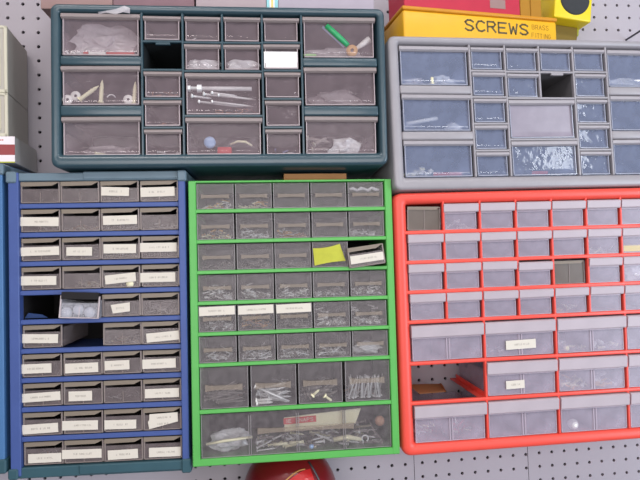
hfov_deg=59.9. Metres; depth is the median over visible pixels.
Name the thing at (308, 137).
screw
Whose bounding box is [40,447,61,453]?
pile
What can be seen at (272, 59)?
card
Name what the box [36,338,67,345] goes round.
pile
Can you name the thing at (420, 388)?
scrap
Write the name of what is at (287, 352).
pile
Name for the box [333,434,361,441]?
anchor
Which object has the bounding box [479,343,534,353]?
pile
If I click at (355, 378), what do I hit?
screw
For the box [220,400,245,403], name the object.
screw
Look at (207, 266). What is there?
pile
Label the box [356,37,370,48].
tapered nozzle
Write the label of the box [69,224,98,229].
pile
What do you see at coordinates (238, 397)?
screw
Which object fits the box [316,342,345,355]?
pile
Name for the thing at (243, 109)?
pile
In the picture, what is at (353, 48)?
tape roll
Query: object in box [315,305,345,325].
pile
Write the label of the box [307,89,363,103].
plastic bag
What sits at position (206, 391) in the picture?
screw
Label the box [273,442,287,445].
wooden dowel
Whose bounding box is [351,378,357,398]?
screw
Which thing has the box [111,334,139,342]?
pile
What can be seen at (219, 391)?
screw
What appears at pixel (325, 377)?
pile
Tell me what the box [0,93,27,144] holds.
storage bin
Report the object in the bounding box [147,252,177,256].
pile
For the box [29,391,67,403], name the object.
pile
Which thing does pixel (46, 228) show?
pile
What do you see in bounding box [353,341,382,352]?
plastic bag
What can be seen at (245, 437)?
tie
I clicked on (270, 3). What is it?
packet
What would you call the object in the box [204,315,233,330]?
pile
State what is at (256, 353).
pile
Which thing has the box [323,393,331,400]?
bolt
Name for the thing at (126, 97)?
washer
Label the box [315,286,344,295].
pile
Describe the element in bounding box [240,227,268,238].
pile
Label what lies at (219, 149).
block
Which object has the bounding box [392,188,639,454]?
upper cabinet
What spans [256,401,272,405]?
screw
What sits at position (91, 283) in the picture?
pile
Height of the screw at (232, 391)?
0.010 m
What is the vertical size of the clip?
0.010 m
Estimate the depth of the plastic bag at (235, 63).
0.87 m
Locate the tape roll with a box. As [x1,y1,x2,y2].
[346,45,357,55]
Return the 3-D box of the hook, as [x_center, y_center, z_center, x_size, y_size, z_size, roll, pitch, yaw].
[0.625,-0.413,1.048,0.004,0.017,0.152,-2,-2,-7]
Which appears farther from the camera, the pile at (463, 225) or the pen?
the pile at (463, 225)
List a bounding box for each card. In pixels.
[264,52,297,67]
[313,244,344,264]
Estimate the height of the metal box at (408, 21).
0.056 m
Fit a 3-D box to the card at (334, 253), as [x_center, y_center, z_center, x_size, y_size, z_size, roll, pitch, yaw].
[0.015,0.023,0.872,0.051,0.033,0.002,-2,-2,-6]
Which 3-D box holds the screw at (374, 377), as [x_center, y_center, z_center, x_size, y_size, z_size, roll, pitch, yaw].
[0.089,0.232,0.884,0.006,0.034,0.005,-1,-3,-31]
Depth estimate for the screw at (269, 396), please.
0.86 m
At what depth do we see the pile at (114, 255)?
0.87 m
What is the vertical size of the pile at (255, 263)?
0.014 m
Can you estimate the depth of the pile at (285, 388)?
0.91 m
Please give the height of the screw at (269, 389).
0.007 m
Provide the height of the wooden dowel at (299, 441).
0.006 m
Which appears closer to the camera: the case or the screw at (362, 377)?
the screw at (362, 377)
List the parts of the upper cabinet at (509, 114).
drawer, drawer, drawer, drawer, drawer, drawer, drawer, drawer, drawer, drawer, drawer, drawer, drawer, drawer, drawer, drawer, drawer, drawer, drawer, drawer, drawer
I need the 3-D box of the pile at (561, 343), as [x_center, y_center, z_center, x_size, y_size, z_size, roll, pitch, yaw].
[0.450,0.176,0.945,0.108,0.021,0.042,-2,-1,-6]
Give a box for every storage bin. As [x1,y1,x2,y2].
[0,25,27,109]
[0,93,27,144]
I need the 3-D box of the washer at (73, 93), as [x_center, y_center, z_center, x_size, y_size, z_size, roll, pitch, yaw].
[-0.372,-0.219,0.845,0.015,0.015,0.003,-2,-2,-5]
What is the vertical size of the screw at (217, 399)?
0.006 m
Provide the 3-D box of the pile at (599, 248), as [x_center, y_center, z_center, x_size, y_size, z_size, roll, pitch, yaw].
[0.470,0.017,0.950,0.046,0.012,0.038,-2,-1,-6]
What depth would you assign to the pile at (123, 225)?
0.87 m
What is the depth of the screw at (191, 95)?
0.86 m
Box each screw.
[190,94,210,98]
[197,100,242,106]
[202,91,227,97]
[204,395,225,401]
[206,391,229,394]
[210,91,236,95]
[211,100,253,106]
[212,391,237,397]
[213,381,234,394]
[215,394,237,403]
[216,395,241,400]
[217,93,255,99]
[218,397,242,404]
[219,391,243,393]
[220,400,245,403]
[253,384,286,400]
[255,397,271,401]
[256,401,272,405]
[257,388,276,393]
[265,382,285,388]
[266,390,285,401]
[268,395,289,400]
[307,135,330,142]
[308,385,321,390]
[310,147,328,152]
[311,138,326,147]
[311,380,324,385]
[347,378,355,398]
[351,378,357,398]
[357,375,360,396]
[360,377,362,397]
[363,374,365,395]
[369,375,372,396]
[374,377,377,396]
[375,375,380,396]
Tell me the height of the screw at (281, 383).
0.013 m
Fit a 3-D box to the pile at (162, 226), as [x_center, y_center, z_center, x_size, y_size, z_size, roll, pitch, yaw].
[-0.248,-0.022,0.880,0.046,0.011,0.038,-1,-1,-4]
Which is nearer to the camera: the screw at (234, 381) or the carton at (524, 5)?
the screw at (234, 381)
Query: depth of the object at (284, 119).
0.87 m
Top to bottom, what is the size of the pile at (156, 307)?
0.013 m
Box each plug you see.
[77,86,98,101]
[97,80,103,103]
[132,82,136,105]
[563,345,569,350]
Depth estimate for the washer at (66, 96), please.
0.84 m
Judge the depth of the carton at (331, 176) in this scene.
0.91 m
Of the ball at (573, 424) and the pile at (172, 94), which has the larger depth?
the ball at (573, 424)
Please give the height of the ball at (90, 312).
0.017 m
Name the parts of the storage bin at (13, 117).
drawer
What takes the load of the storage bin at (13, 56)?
on the storage bin at (13, 117)
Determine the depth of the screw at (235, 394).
0.86 m
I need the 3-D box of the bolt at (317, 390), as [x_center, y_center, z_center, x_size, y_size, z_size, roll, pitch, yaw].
[-0.008,0.240,0.867,0.014,0.013,0.008,-2,-2,7]
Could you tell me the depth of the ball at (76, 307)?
0.84 m
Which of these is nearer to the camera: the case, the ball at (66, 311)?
the ball at (66, 311)
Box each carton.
[0,136,36,172]
[282,173,345,179]
[519,0,529,15]
[530,0,541,16]
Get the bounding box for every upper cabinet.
[0,164,28,473]
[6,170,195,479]
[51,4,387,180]
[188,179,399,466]
[372,36,639,195]
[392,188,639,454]
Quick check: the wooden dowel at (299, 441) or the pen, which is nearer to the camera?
the wooden dowel at (299, 441)
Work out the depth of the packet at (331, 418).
0.87 m
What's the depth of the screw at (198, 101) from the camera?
0.86 m
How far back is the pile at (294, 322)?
0.88 m
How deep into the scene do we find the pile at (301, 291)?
0.88 m
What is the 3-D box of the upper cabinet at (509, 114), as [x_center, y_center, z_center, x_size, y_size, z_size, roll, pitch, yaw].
[0.357,-0.206,0.994,0.514,0.259,0.162,-2,-3,-8]
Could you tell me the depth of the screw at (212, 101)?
0.87 m
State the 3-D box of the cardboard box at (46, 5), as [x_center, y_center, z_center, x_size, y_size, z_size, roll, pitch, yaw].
[-0.381,-0.391,0.912,0.107,0.074,0.111,-1,-2,-5]
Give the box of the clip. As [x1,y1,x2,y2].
[230,140,251,145]
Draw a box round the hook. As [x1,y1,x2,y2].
[625,30,639,40]
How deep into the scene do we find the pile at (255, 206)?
0.88 m
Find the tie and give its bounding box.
[206,436,251,445]
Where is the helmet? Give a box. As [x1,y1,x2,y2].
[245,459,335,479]
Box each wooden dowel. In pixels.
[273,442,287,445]
[289,440,303,444]
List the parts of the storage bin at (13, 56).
drawer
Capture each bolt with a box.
[188,84,251,92]
[311,389,318,397]
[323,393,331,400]
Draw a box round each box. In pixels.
[41,0,112,18]
[113,0,195,5]
[196,0,266,6]
[278,0,373,8]
[384,5,556,43]
[388,0,519,20]
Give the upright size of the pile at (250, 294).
0.025 m
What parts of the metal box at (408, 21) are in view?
lid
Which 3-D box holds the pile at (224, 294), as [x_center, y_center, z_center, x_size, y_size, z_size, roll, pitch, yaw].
[-0.161,0.083,0.880,0.048,0.024,0.043,-1,-2,-6]
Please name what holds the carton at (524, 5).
on the metal box at (408, 21)
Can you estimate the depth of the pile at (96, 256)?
0.86 m
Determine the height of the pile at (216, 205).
0.017 m
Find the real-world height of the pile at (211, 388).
0.023 m
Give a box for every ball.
[61,307,71,316]
[73,304,84,314]
[84,307,95,317]
[567,419,578,429]
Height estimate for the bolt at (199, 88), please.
0.013 m
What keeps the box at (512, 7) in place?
on the metal box at (408, 21)
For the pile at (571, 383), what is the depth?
0.94 m
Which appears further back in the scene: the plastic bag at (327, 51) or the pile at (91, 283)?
the plastic bag at (327, 51)
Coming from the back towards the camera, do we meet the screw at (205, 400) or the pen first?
the pen
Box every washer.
[62,95,72,103]
[70,91,80,100]
[123,95,132,102]
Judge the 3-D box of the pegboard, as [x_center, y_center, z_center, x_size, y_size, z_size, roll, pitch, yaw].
[0.056,-0.003,1.041,1.820,1.460,0.014,-2,-2,-7]
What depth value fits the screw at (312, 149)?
0.87 m
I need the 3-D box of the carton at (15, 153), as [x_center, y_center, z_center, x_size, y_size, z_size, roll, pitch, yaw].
[-0.562,-0.136,0.900,0.160,0.041,0.107,-2,-2,-10]
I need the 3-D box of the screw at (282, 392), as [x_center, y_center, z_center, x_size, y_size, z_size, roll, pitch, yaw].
[-0.069,0.243,0.865,0.033,0.017,0.007,-1,-2,-11]
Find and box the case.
[541,0,591,39]
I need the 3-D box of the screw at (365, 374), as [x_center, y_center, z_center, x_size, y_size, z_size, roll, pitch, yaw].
[0.070,0.234,0.894,0.009,0.034,0.005,0,-3,-34]
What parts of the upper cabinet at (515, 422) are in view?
drawer, drawer, drawer, drawer, drawer, drawer, drawer, drawer, drawer, drawer, drawer, drawer, drawer, drawer, drawer, drawer, drawer, drawer, drawer, drawer, drawer, drawer, drawer, drawer, drawer, drawer, drawer, drawer, drawer, drawer, drawer, drawer, yellow strip, drawer, drawer, drawer, drawer, drawer, drawer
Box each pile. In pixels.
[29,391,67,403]
[31,226,64,231]
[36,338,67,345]
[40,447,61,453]
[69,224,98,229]
[69,247,99,258]
[75,280,99,286]
[107,224,137,229]
[107,253,140,257]
[108,391,139,399]
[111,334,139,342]
[117,445,143,453]
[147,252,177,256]
[147,304,177,313]
[149,223,178,228]
[151,89,180,95]
[201,229,231,238]
[202,200,230,208]
[202,261,232,269]
[203,285,233,299]
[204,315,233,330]
[205,345,233,361]
[206,384,244,402]
[215,107,257,112]
[238,201,267,208]
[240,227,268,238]
[241,259,269,268]
[241,282,270,298]
[242,314,270,327]
[242,343,271,359]
[255,419,383,451]
[256,378,288,397]
[277,228,306,236]
[278,284,307,297]
[279,260,305,267]
[279,316,307,326]
[280,344,308,357]
[300,376,332,396]
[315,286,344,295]
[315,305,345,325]
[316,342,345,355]
[343,378,381,393]
[348,228,376,236]
[350,281,380,294]
[352,304,382,324]
[413,417,471,434]
[440,219,470,228]
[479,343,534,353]
[549,337,618,349]
[551,303,576,311]
[552,372,616,389]
[577,246,612,252]
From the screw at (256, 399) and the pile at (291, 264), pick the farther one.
the pile at (291, 264)
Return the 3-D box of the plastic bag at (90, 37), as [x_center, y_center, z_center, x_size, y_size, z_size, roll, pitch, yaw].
[-0.338,-0.312,0.875,0.109,0.053,0.029,-1,-2,-5]
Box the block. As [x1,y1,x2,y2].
[217,147,231,152]
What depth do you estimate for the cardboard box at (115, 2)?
0.87 m
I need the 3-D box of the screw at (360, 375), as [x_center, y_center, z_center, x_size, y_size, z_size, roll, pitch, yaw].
[0.061,0.234,0.889,0.009,0.034,0.005,-1,-2,-29]
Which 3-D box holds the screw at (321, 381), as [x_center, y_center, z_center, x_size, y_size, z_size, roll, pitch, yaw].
[-0.004,0.231,0.888,0.022,0.012,0.008,-1,-2,-18]
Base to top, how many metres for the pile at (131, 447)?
0.012 m
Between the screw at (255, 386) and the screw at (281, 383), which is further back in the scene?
the screw at (281, 383)
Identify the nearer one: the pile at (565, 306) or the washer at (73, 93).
the washer at (73, 93)
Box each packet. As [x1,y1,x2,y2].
[267,0,277,7]
[283,408,360,430]
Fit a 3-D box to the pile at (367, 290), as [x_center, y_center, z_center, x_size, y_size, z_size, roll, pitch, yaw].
[0.074,0.078,0.905,0.046,0.022,0.042,-1,-2,-6]
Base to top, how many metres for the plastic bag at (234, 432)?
0.034 m
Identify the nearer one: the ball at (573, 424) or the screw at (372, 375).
the screw at (372, 375)
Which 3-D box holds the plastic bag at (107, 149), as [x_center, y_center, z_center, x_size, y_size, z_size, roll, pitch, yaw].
[-0.332,-0.138,0.877,0.081,0.022,0.034,-1,-2,-5]
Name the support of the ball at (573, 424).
in the upper cabinet at (515, 422)
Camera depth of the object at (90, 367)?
0.85 m
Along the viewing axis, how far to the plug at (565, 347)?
0.92 m
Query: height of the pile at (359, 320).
0.031 m
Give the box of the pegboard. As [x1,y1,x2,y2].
[0,0,639,479]
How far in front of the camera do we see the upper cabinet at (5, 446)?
0.83 m
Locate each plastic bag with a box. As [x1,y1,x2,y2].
[69,23,140,53]
[84,145,135,153]
[187,59,220,69]
[209,427,250,451]
[226,59,260,68]
[305,48,360,55]
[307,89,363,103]
[327,137,360,152]
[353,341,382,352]
[619,266,639,279]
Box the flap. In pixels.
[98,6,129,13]
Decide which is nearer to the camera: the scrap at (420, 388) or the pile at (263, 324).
the pile at (263, 324)
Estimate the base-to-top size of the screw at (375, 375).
0.034 m
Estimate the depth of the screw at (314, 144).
0.87 m
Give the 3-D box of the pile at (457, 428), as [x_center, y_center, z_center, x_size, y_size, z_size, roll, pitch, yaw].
[0.204,0.313,0.937,0.106,0.020,0.046,-2,-1,-6]
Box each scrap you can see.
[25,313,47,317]
[412,383,445,393]
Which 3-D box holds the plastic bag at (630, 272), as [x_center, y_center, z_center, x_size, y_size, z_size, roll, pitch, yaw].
[0.530,0.054,0.945,0.052,0.028,0.030,-2,-1,-6]
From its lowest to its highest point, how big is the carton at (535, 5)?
0.070 m
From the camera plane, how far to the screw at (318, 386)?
0.87 m
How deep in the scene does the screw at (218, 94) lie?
0.87 m
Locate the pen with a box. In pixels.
[322,24,349,47]
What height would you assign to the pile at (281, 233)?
0.018 m

